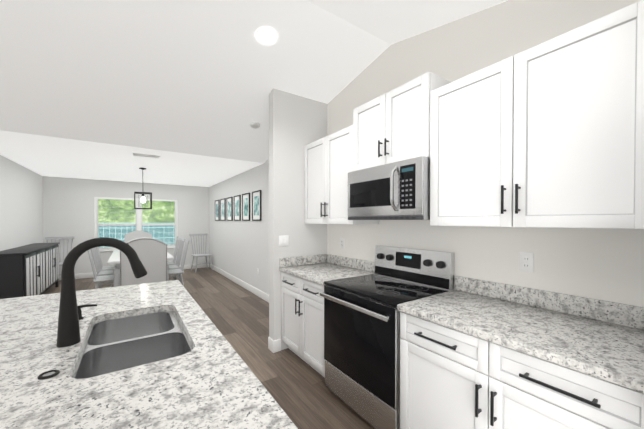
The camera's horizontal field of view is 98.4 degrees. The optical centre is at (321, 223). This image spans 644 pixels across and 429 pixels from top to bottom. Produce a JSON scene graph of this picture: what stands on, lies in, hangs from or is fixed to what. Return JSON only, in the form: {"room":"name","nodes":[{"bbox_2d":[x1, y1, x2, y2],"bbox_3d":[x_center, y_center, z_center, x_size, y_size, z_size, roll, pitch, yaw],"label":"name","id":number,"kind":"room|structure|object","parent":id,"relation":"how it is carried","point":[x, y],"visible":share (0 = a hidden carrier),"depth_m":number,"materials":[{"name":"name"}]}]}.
{"room":"kitchen","nodes":[
{"label":"kitchen","id":0,"kind":"room"},
{"bbox_2d":[0,155,42,250],"bbox_3d":[-5.302,-0.133,4.635,0.140,3.000,4.250,0,1,-35],"label":"wall","id":1,"kind":"structure","parent":0,"point":[21,205],"depth_m":5.07,"materials":[{"name":"grey paint"}]},
{"bbox_2d":[43,176,208,273],"bbox_3d":[-5.047,-0.165,7.475,3.780,3.000,0.140,0,1,-35],"label":"wall","id":2,"kind":"structure","parent":0,"point":[68,207],"depth_m":6.93,"materials":[{"name":"grey paint"}]},
{"bbox_2d":[59,264,208,280],"bbox_3d":[-4.952,1.270,7.463,3.626,0.130,0.014,0,1,-35],"label":"baseboard","id":3,"kind":"structure","parent":2,"relation":"attached to","point":[83,275],"depth_m":6.92,"materials":[{"name":"white wood"}]},
{"bbox_2d":[94,197,177,251],"bbox_3d":[-4.941,0.007,7.507,1.930,1.384,0.130,0,1,-35],"label":"window","id":4,"kind":"structure","parent":2,"relation":"in","point":[138,225],"depth_m":7.47,"materials":[{"name":"white"}]},
{"bbox_2d":[97,197,175,248],"bbox_3d":[-4.934,-0.018,7.497,1.770,1.325,0.035,0,1,-35],"label":"window blinds","id":5,"kind":"object","parent":4,"relation":"attached to","point":[146,216],"visible":0.75,"depth_m":7.42,"materials":[{"name":"white plastic"}]},
{"bbox_2d":[0,0,390,186],"bbox_3d":[-4.489,-1.420,3.474,7.660,0.700,7.340,0,1,-35],"label":"ceiling","id":6,"kind":"structure","parent":0,"point":[201,77],"depth_m":2.67,"materials":[{"name":"white paint"}]},
{"bbox_2d":[134,167,151,208],"bbox_3d":[-3.503,-0.691,5.436,0.286,0.802,0.286,0,1,-35],"label":"pendant light","id":7,"kind":"object","parent":6,"relation":"hanging from","point":[142,199],"visible":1,"depth_m":5.40,"materials":[{"name":"black"}]},
{"bbox_2d":[133,153,159,157],"bbox_3d":[-2.757,-1.073,4.367,0.360,0.013,0.180,0,1,-35],"label":"ceiling vent","id":8,"kind":"object","parent":6,"relation":"in","point":[146,155],"visible":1,"depth_m":4.34,"materials":[{"name":"white metal"}]},
{"bbox_2d":[250,122,259,128],"bbox_3d":[-0.876,-1.291,3.642,0.130,0.055,0.130,0,1,-35],"label":"smoke detector","id":9,"kind":"object","parent":6,"relation":"attached to","point":[255,125],"visible":1,"depth_m":3.61,"materials":[{"name":"white plastic"}]},
{"bbox_2d":[256,26,276,43],"bbox_3d":[-0.457,-1.548,2.289,0.250,0.049,0.245,0,1,-35],"label":"recessed light","id":10,"kind":"object","parent":6,"relation":"in","point":[266,34],"visible":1,"depth_m":2.28,"materials":[{"name":"white"}]},
{"bbox_2d":[42,267,374,428],"bbox_3d":[-2.941,1.453,1.452,7.600,0.100,12.800,0,1,-35],"label":"floor","id":11,"kind":"structure","parent":0,"point":[301,393],"depth_m":2.95,"materials":[{"name":"brown wood"}]},
{"bbox_2d":[0,242,59,298],"bbox_3d":[-5.149,0.888,4.934,0.426,0.950,2.374,0,1,-35],"label":"buffet","id":12,"kind":"object","parent":11,"relation":"on","point":[30,270],"visible":0.92,"depth_m":4.32,"materials":[{"name":"black wood"}]},
{"bbox_2d":[45,237,73,274],"bbox_3d":[-5.978,0.829,6.342,0.500,1.043,0.550,-1,1,-43],"label":"chair","id":13,"kind":"object","parent":11,"relation":"on","point":[55,238],"visible":0.35,"depth_m":6.49,"materials":[{"name":"grey paint"}]},
{"bbox_2d":[88,250,113,288],"bbox_3d":[-3.687,0.847,4.741,0.550,1.043,0.500,-1,1,-39],"label":"chair","id":14,"kind":"object","parent":11,"relation":"on","point":[97,279],"visible":0.46,"depth_m":4.57,"materials":[{"name":"grey paint"}]},
{"bbox_2d":[91,247,113,287],"bbox_3d":[-4.028,0.841,5.246,0.562,1.043,0.515,0,1,-35],"label":"chair","id":15,"kind":"object","parent":11,"relation":"on","point":[97,263],"visible":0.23,"depth_m":5.14,"materials":[{"name":"grey paint"}]},
{"bbox_2d":[96,247,115,286],"bbox_3d":[-4.362,0.836,5.728,0.558,1.043,0.506,0,1,-35],"label":"chair","id":16,"kind":"object","parent":11,"relation":"on","point":[106,267],"visible":0.27,"depth_m":5.60,"materials":[{"name":"grey paint"}]},
{"bbox_2d":[124,231,151,242],"bbox_3d":[-4.446,0.758,6.753,0.580,1.170,0.752,0,1,-35],"label":"chair","id":17,"kind":"object","parent":11,"relation":"on","point":[132,235],"visible":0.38,"depth_m":6.92,"materials":[{"name":"grey paint"}]},
{"bbox_2d":[107,250,173,286],"bbox_3d":[-3.626,0.971,5.564,0.940,0.770,2.160,0,1,-35],"label":"dining table","id":18,"kind":"object","parent":11,"relation":"on","point":[114,258],"visible":0.23,"depth_m":4.57,"materials":[{"name":"grey wood"}]},
{"bbox_2d":[120,238,166,285],"bbox_3d":[-2.767,0.786,4.313,0.580,1.170,0.752,0,1,-35],"label":"chair","id":19,"kind":"object","parent":11,"relation":"on","point":[151,253],"visible":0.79,"depth_m":4.06,"materials":[{"name":"white fabric"}]},
{"bbox_2d":[0,237,297,428],"bbox_3d":[-1.180,0.733,1.111,1.363,1.347,2.145,0,1,-35],"label":"kitchen island","id":20,"kind":"object","parent":11,"relation":"on","point":[160,355],"visible":1,"depth_m":1.00,"materials":[{"name":"white stone"}]},
{"bbox_2d":[71,311,193,378],"bbox_3d":[-0.845,0.618,1.283,0.478,0.182,0.836,0,1,-35],"label":"sink","id":21,"kind":"object","parent":20,"relation":"in","point":[110,344],"depth_m":1.33,"materials":[{"name":"silver metal"}]},
{"bbox_2d":[167,237,180,279],"bbox_3d":[-3.535,0.829,6.334,0.558,1.043,0.506,0,1,-35],"label":"chair","id":22,"kind":"object","parent":11,"relation":"on","point":[175,254],"visible":0.48,"depth_m":6.33,"materials":[{"name":"grey paint"}]},
{"bbox_2d":[169,238,184,280],"bbox_3d":[-3.202,0.835,5.850,0.558,1.043,0.506,0,1,-35],"label":"chair","id":23,"kind":"object","parent":11,"relation":"on","point":[179,252],"visible":0.54,"depth_m":5.91,"materials":[{"name":"grey paint"}]},
{"bbox_2d":[168,239,189,285],"bbox_3d":[-2.856,0.840,5.344,0.562,1.043,0.515,0,1,-35],"label":"chair","id":24,"kind":"object","parent":11,"relation":"on","point":[180,271],"visible":0.65,"depth_m":5.32,"materials":[{"name":"grey paint"}]},
{"bbox_2d":[189,233,212,272],"bbox_3d":[-3.458,0.811,7.956,0.500,1.043,0.550,-1,1,-41],"label":"chair","id":25,"kind":"object","parent":11,"relation":"on","point":[197,255],"visible":1,"depth_m":7.96,"materials":[{"name":"grey paint"}]},
{"bbox_2d":[279,254,377,376],"bbox_3d":[0.034,0.879,2.848,0.663,1.016,0.857,0,1,-35],"label":"base cabinet","id":26,"kind":"object","parent":11,"relation":"on","point":[303,278],"visible":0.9,"depth_m":2.72,"materials":[{"name":"white wood"}]},
{"bbox_2d":[320,245,454,428],"bbox_3d":[0.471,0.802,2.162,0.702,1.185,0.760,0,1,-35],"label":"range","id":27,"kind":"object","parent":11,"relation":"on","point":[362,337],"visible":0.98,"depth_m":2.02,"materials":[{"name":"black glass"}]},
{"bbox_2d":[397,276,643,428],"bbox_3d":[1.002,0.895,1.442,0.663,1.016,1.022,0,1,-35],"label":"base cabinet","id":28,"kind":"object","parent":11,"relation":"on","point":[478,354],"visible":1,"depth_m":1.30,"materials":[{"name":"white wood"}]},
{"bbox_2d":[269,88,326,349],"bbox_3d":[-0.262,-0.117,3.230,0.710,3.000,0.120,0,1,-35],"label":"wall","id":29,"kind":"structure","parent":0,"point":[297,123],"depth_m":3.08,"materials":[{"name":"grey paint"}]},
{"bbox_2d":[268,337,280,352],"bbox_3d":[-0.522,1.320,3.059,0.096,0.130,0.134,0,1,-35],"label":"baseboard","id":30,"kind":"structure","parent":29,"relation":"attached to","point":[274,346],"depth_m":3.01,"materials":[{"name":"white wood"}]},
{"bbox_2d":[279,235,288,245],"bbox_3d":[-0.418,0.185,3.047,0.116,0.116,0.009,0,1,-35],"label":"switch","id":31,"kind":"object","parent":29,"relation":"attached to","point":[283,240],"visible":1,"depth_m":3.05,"materials":[{"name":"white plastic"}]},
{"bbox_2d":[307,0,507,43],"bbox_3d":[-0.865,-1.363,-1.789,7.660,0.695,5.440,0,1,-35],"label":"ceiling","id":32,"kind":"structure","parent":0,"point":[391,21],"depth_m":2.05,"materials":[{"name":"white paint"}]},
{"bbox_2d":[209,0,643,306],"bbox_3d":[0.111,-0.320,3.436,0.140,3.400,12.640,0,1,-35],"label":"wall","id":33,"kind":"structure","parent":0,"point":[604,264],"depth_m":1.93,"materials":[{"name":"white paint"}]},
{"bbox_2d":[215,200,219,220],"bbox_3d":[-2.879,-0.367,7.630,0.025,0.560,0.420,0,1,-35],"label":"picture","id":34,"kind":"object","parent":33,"relation":"attached to","point":[217,210],"visible":1,"depth_m":7.59,"materials":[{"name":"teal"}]},
{"bbox_2d":[220,198,225,220],"bbox_3d":[-2.550,-0.362,7.152,0.025,0.560,0.420,0,1,-35],"label":"picture","id":35,"kind":"object","parent":33,"relation":"attached to","point":[222,209],"visible":1,"depth_m":7.12,"materials":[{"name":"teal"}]},
{"bbox_2d":[226,197,232,220],"bbox_3d":[-2.221,-0.356,6.674,0.025,0.560,0.420,0,1,-35],"label":"picture","id":36,"kind":"object","parent":33,"relation":"attached to","point":[229,203],"visible":1,"depth_m":6.67,"materials":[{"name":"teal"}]},
{"bbox_2d":[234,195,240,220],"bbox_3d":[-1.892,-0.351,6.197,0.025,0.560,0.420,0,1,-35],"label":"picture","id":37,"kind":"object","parent":33,"relation":"attached to","point":[237,207],"visible":1,"depth_m":6.17,"materials":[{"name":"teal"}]},
{"bbox_2d":[209,264,268,302],"bbox_3d":[-1.733,1.286,5.997,0.014,0.130,6.080,0,1,-35],"label":"baseboard","id":38,"kind":"structure","parent":33,"relation":"attached to","point":[256,291],"depth_m":5.88,"materials":[{"name":"white wood"}]},
{"bbox_2d":[242,193,249,220],"bbox_3d":[-1.563,-0.345,5.719,0.025,0.560,0.420,0,1,-35],"label":"picture","id":39,"kind":"object","parent":33,"relation":"attached to","point":[245,206],"visible":1,"depth_m":5.70,"materials":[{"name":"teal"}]},
{"bbox_2d":[252,190,261,220],"bbox_3d":[-1.234,-0.340,5.241,0.025,0.560,0.420,0,1,-35],"label":"picture","id":40,"kind":"object","parent":33,"relation":"attached to","point":[256,207],"visible":1,"depth_m":5.24,"materials":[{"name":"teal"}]},
{"bbox_2d":[304,125,378,224],"bbox_3d":[0.156,-0.446,2.917,0.366,0.895,0.857,0,1,-35],"label":"upper cabinet","id":41,"kind":"object","parent":33,"relation":"attached to","point":[328,163],"visible":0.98,"depth_m":2.79,"materials":[{"name":"white wood"}]},
{"bbox_2d":[340,238,343,248],"bbox_3d":[0.228,0.219,3.140,0.008,0.116,0.072,0,1,-35],"label":"electrical outlet","id":42,"kind":"object","parent":33,"relation":"attached to","point":[341,242],"visible":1,"depth_m":3.13,"materials":[{"name":"white plastic"}]},
{"bbox_2d":[353,72,450,170],"bbox_3d":[0.613,-0.734,2.242,0.376,0.565,0.762,0,1,-35],"label":"upper cabinet","id":43,"kind":"object","parent":33,"relation":"attached to","point":[392,126],"visible":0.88,"depth_m":2.08,"materials":[{"name":"white wood"}]},
{"bbox_2d":[348,156,429,219],"bbox_3d":[0.577,-0.240,2.223,0.463,0.417,0.756,0,1,-35],"label":"microwave","id":44,"kind":"object","parent":43,"relation":"attached to","point":[399,190],"visible":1,"depth_m":2.00,"materials":[{"name":"silver metal"}]},
{"bbox_2d":[520,252,533,271],"bbox_3d":[1.234,0.230,1.678,0.008,0.116,0.072,0,1,-35],"label":"electrical outlet","id":45,"kind":"object","parent":33,"relation":"attached to","point":[526,261],"visible":1,"depth_m":1.67,"materials":[{"name":"white plastic"}]},
{"bbox_2d":[430,0,643,228],"bbox_3d":[1.112,-0.431,1.530,0.366,0.895,0.977,0,1,-35],"label":"upper cabinet","id":46,"kind":"object","parent":33,"relation":"attached to","point":[548,134],"visible":1,"depth_m":1.32,"materials":[{"name":"white wood"}]},
{"label":"outside","id":47,"kind":"structure","parent":0,"visible":0},
{"bbox_2d":[98,199,174,222],"bbox_3d":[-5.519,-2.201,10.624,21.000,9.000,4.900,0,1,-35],"label":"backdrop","id":48,"kind":"structure","parent":47,"point":[156,211],"depth_m":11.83,"materials":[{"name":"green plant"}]},
{"bbox_2d":[99,222,174,246],"bbox_3d":[-5.042,0.627,9.963,17.000,1.360,0.042,0,1,-35],"label":"fence","id":49,"kind":"object","parent":48,"relation":"on","point":[155,234],"depth_m":9.31,"materials":[{"name":"wood"}]}
]}

